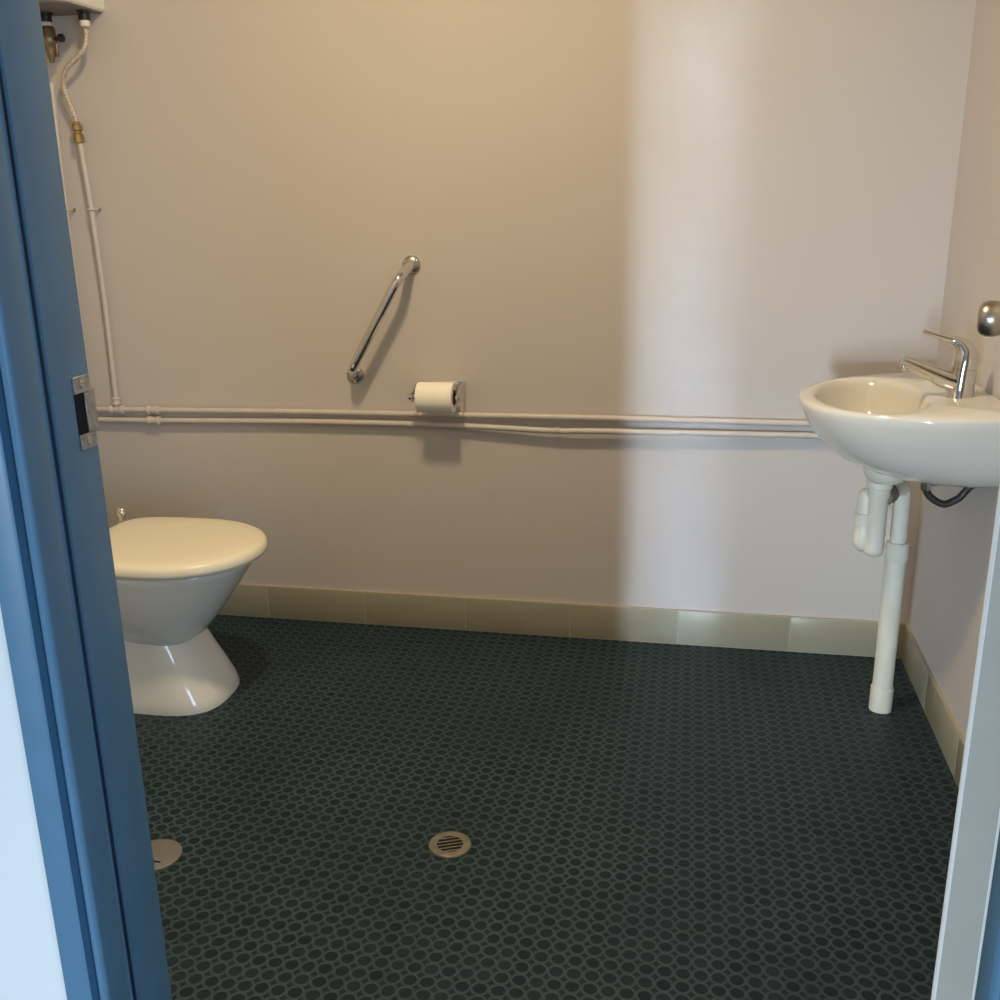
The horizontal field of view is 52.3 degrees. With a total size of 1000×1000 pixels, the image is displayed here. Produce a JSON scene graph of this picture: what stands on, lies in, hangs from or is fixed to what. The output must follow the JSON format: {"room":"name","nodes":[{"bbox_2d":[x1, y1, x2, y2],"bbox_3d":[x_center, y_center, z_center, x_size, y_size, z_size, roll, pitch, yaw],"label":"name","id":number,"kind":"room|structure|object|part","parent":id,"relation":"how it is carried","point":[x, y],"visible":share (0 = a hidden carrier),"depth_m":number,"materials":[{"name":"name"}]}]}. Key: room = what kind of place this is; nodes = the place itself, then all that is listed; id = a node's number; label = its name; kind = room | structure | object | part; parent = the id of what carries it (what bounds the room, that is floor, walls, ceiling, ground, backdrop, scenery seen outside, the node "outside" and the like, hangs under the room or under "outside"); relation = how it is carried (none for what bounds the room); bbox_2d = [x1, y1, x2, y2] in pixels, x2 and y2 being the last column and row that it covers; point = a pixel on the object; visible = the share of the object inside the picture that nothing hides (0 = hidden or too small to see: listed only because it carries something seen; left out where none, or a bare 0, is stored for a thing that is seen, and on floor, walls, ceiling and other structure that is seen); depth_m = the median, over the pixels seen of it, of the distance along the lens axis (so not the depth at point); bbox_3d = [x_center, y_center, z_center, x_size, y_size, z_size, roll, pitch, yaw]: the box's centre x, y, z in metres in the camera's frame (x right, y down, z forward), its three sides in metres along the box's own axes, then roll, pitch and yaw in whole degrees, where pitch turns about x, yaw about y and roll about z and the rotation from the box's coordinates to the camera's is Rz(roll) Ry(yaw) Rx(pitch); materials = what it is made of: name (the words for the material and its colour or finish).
{"room":"public restroom","nodes":[
{"label":"public restroom","id":0,"kind":"room"},
{"bbox_2d":[0,79,66,999],"bbox_3d":[-0.740,-0.460,0.865,7.400,3.000,0.114,2,17,10],"label":"wall","id":1,"kind":"structure","parent":0,"point":[30,963],"depth_m":1.00,"materials":[{"name":"white"}]},
{"bbox_2d":[0,0,999,999],"bbox_3d":[0.041,-0.084,0.831,0.977,2.120,0.156,2,17,10],"label":"door frame","id":2,"kind":"structure","parent":1,"relation":"attached to","point":[60,608],"depth_m":0.93,"materials":[{"name":"blue paint"}]},
{"bbox_3d":[-0.396,-0.086,0.977,0.009,0.070,0.040,-1,17,-1],"label":"strike plate","id":3,"kind":"part","parent":2,"relation":"part of","materials":[{"name":"metal"}]},
{"bbox_2d":[931,300,999,999],"bbox_3d":[0.604,-0.187,1.194,0.112,2.033,0.821,8,18,26],"label":"door","id":4,"kind":"structure","parent":1,"relation":"in","point":[976,829],"depth_m":0.95,"materials":[{"name":"white paint"}]},
{"bbox_3d":[0.740,-0.269,1.510,0.064,0.054,0.054,2,17,10],"label":"knob","id":5,"kind":"part","parent":4,"relation":"part of","materials":[{"name":"silver metal"}]},
{"bbox_2d":[45,0,976,622],"bbox_3d":[-0.109,-0.769,2.667,2.660,2.550,0.120,2,17,10],"label":"wall","id":6,"kind":"structure","parent":0,"point":[661,208],"depth_m":2.64,"materials":[{"name":"paint"}]},
{"bbox_2d":[49,82,90,385],"bbox_3d":[-1.185,-0.667,2.819,0.038,0.908,0.039,2,17,10],"label":"pipe","id":7,"kind":"object","parent":6,"relation":"attached to","point":[52,85],"visible":0.33,"depth_m":2.74,"materials":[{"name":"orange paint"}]},
{"bbox_2d":[38,0,104,27],"bbox_3d":[-1.181,-1.430,2.504,0.285,0.482,0.199,2,17,10],"label":"water heater","id":8,"kind":"object","parent":6,"relation":"attached to","point":[83,9],"visible":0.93,"depth_m":2.58,"materials":[{"name":"white plastic"}]},
{"bbox_2d":[40,11,52,25],"bbox_3d":[-1.165,-1.233,2.612,0.036,0.042,0.036,2,17,10],"label":"outlet","id":9,"kind":"object","parent":8,"relation":"attached to","point":[46,16],"depth_m":2.60,"materials":[{"name":"black plastic"}]},
{"bbox_2d":[42,25,64,62],"bbox_3d":[-1.155,-1.176,2.627,0.071,0.087,0.040,2,17,10],"label":"valve","id":10,"kind":"object","parent":8,"relation":"attached to","point":[51,44],"visible":0.94,"depth_m":2.62,"materials":[{"name":"gold metal"}]},
{"bbox_3d":[-1.146,-1.165,2.633,0.010,0.033,0.015,-12,20,-33],"label":"stem","id":11,"kind":"part","parent":10,"relation":"part of","materials":[{"name":"gold metal"}]},
{"bbox_3d":[-1.156,-1.189,2.621,0.071,0.021,0.021,2,17,10],"label":"lever","id":12,"kind":"part","parent":10,"relation":"part of","materials":[{"name":"black plastic"}]},
{"bbox_2d":[60,28,88,142],"bbox_3d":[-1.100,-1.076,2.650,0.098,0.274,0.042,10,20,32],"label":"flexible hose","id":13,"kind":"object","parent":8,"relation":"hanging from","point":[78,137],"visible":1,"depth_m":2.66,"materials":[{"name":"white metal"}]},
{"bbox_3d":[-1.181,-1.450,2.498,0.285,0.440,0.199,2,17,10],"label":"casing","id":14,"kind":"part","parent":8,"relation":"part of","materials":[{"name":"white ceramic"}]},
{"bbox_2d":[76,10,90,27],"bbox_3d":[-1.059,-1.228,2.593,0.036,0.042,0.036,2,17,10],"label":"outlet","id":15,"kind":"object","parent":8,"relation":"attached to","point":[83,15],"depth_m":2.58,"materials":[{"name":"white plastic"}]},
{"bbox_2d":[77,143,120,407],"bbox_3d":[-1.110,-0.612,2.822,0.037,0.722,0.037,2,17,10],"label":"pipe","id":16,"kind":"object","parent":6,"relation":"attached to","point":[115,399],"visible":1,"depth_m":2.81,"materials":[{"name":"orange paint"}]},
{"bbox_2d":[347,255,419,383],"bbox_3d":[-0.322,-0.469,2.691,0.218,0.342,0.084,2,17,10],"label":"grab rail","id":17,"kind":"object","parent":6,"relation":"attached to","point":[411,264],"visible":1,"depth_m":2.66,"materials":[{"name":"silver metal"}]},
{"bbox_2d":[408,380,464,402],"bbox_3d":[-0.168,-0.285,2.713,0.140,0.050,0.088,2,17,10],"label":"toilet roll holder","id":18,"kind":"object","parent":6,"relation":"attached to","point":[460,385],"visible":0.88,"depth_m":2.70,"materials":[{"name":"silver metal"}]},
{"bbox_3d":[-0.226,-0.288,2.723,0.004,0.050,0.087,2,17,10],"label":"arm","id":19,"kind":"part","parent":18,"relation":"part of","materials":[{"name":"silver metal"}]},
{"bbox_2d":[414,382,456,412],"bbox_3d":[-0.169,-0.271,2.688,0.099,0.080,0.080,2,17,10],"label":"toilet roll","id":20,"kind":"object","parent":18,"relation":"on","point":[435,397],"visible":0.98,"depth_m":2.66,"materials":[{"name":"white paper"}]},
{"bbox_3d":[-0.157,-0.297,2.752,0.118,0.050,0.004,2,17,10],"label":"plate","id":21,"kind":"part","parent":18,"relation":"part of","materials":[{"name":"silver metal"}]},
{"bbox_3d":[-0.104,-0.283,2.701,0.004,0.050,0.087,2,17,10],"label":"arm","id":22,"kind":"part","parent":18,"relation":"part of","materials":[{"name":"silver metal"}]},
{"bbox_2d":[96,405,810,426],"bbox_3d":[-0.117,-0.223,2.752,2.419,0.034,0.026,2,17,10],"label":"pipe","id":23,"kind":"object","parent":6,"relation":"attached to","point":[122,409],"visible":0.76,"depth_m":2.74,"materials":[{"name":"white metal"}]},
{"bbox_2d":[98,416,819,438],"bbox_3d":[-0.117,-0.194,2.758,2.419,0.032,0.032,2,17,10],"label":"pipe","id":24,"kind":"object","parent":6,"relation":"attached to","point":[158,420],"visible":0.82,"depth_m":2.75,"materials":[{"name":"white metal"}]},
{"bbox_2d":[218,583,907,658],"bbox_3d":[-0.108,0.327,2.927,2.420,0.102,0.009,2,17,10],"label":"baseboard","id":25,"kind":"structure","parent":6,"relation":"attached to","point":[852,637],"depth_m":2.87,"materials":[{"name":"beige tile"}]},
{"bbox_2d":[134,614,958,999],"bbox_3d":[-0.267,0.673,2.121,2.660,0.100,2.020,2,17,10],"label":"floor","id":26,"kind":"structure","parent":0,"point":[641,820],"depth_m":2.04,"materials":[{"name":"tile"}]},
{"bbox_2d":[151,839,181,870],"bbox_3d":[-0.658,0.677,1.943,0.098,0.003,0.098,2,17,10],"label":"cap","id":27,"kind":"object","parent":26,"relation":"on","point":[166,852],"visible":0.6,"depth_m":1.95,"materials":[{"name":"grey metal"}]},
{"bbox_2d":[109,506,267,715],"bbox_3d":[-0.979,0.096,2.509,0.826,0.804,0.390,2,17,10],"label":"toilet","id":28,"kind":"object","parent":26,"relation":"on","point":[174,575],"visible":0.55,"depth_m":2.45,"materials":[{"name":"white ceramic"}]},
{"bbox_3d":[-0.791,0.124,2.482,0.426,0.014,0.368,2,17,10],"label":"seat","id":29,"kind":"part","parent":28,"relation":"part of","materials":[{"name":"beige plastic"}]},
{"bbox_3d":[-0.836,0.243,2.526,0.482,0.238,0.364,2,17,10],"label":"bowl","id":30,"kind":"part","parent":28,"relation":"part of","materials":[{"name":"white ceramic"}]},
{"bbox_3d":[-0.792,0.111,2.478,0.446,0.033,0.388,2,17,10],"label":"lid","id":31,"kind":"part","parent":28,"relation":"part of","materials":[{"name":"beige plastic"}]},
{"bbox_2d":[429,831,471,857],"bbox_3d":[-0.096,0.664,1.964,0.083,0.003,0.083,2,17,10],"label":"floor drain","id":32,"kind":"object","parent":26,"relation":"on","point":[449,844],"visible":1,"depth_m":1.96,"materials":[{"name":"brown metal"}]},
{"bbox_2d":[852,479,910,713],"bbox_3d":[0.867,0.230,2.328,0.194,0.606,0.076,-14,21,-38],"label":"pipe","id":33,"kind":"object","parent":26,"relation":"on","point":[869,521],"visible":0.95,"depth_m":2.33,"materials":[{"name":"white plastic"}]},
{"bbox_2d":[907,0,999,738],"bbox_3d":[0.958,-0.432,1.494,0.120,2.550,1.896,2,17,10],"label":"wall","id":34,"kind":"structure","parent":0,"point":[953,549],"depth_m":2.22,"materials":[{"name":"paint"}]},
{"bbox_2d":[799,372,999,487],"bbox_3d":[0.810,-0.132,2.128,0.366,0.201,0.530,2,17,10],"label":"basin","id":35,"kind":"object","parent":34,"relation":"attached to","point":[897,427],"visible":0.98,"depth_m":1.95,"materials":[{"name":"white glazed ceramic"}]},
{"bbox_2d":[897,329,979,398],"bbox_3d":[0.874,-0.272,2.031,0.153,0.137,0.058,2,17,10],"label":"mixer tap","id":36,"kind":"object","parent":35,"relation":"on","point":[958,381],"visible":1,"depth_m":2.02,"materials":[{"name":"silver metal"}]},
{"bbox_3d":[0.863,-0.252,2.039,0.122,0.074,0.045,2,17,10],"label":"spout","id":37,"kind":"part","parent":36,"relation":"part of","materials":[{"name":"silver metal"}]},
{"bbox_3d":[0.894,-0.299,2.019,0.112,0.078,0.050,2,17,10],"label":"lever","id":38,"kind":"part","parent":36,"relation":"part of","materials":[{"name":"silver metal"}]},
{"bbox_2d":[920,483,974,507],"bbox_3d":[0.924,-0.015,2.079,0.124,0.066,0.022,2,17,10],"label":"flexible hose","id":39,"kind":"object","parent":35,"relation":"hanging from","point":[926,488],"visible":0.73,"depth_m":2.08,"materials":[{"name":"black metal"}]},
{"bbox_2d":[901,624,964,787],"bbox_3d":[0.917,0.627,1.875,0.009,0.102,1.773,2,17,10],"label":"baseboard","id":40,"kind":"structure","parent":34,"relation":"attached to","point":[948,734],"depth_m":2.35,"materials":[{"name":"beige tile"}]}
]}

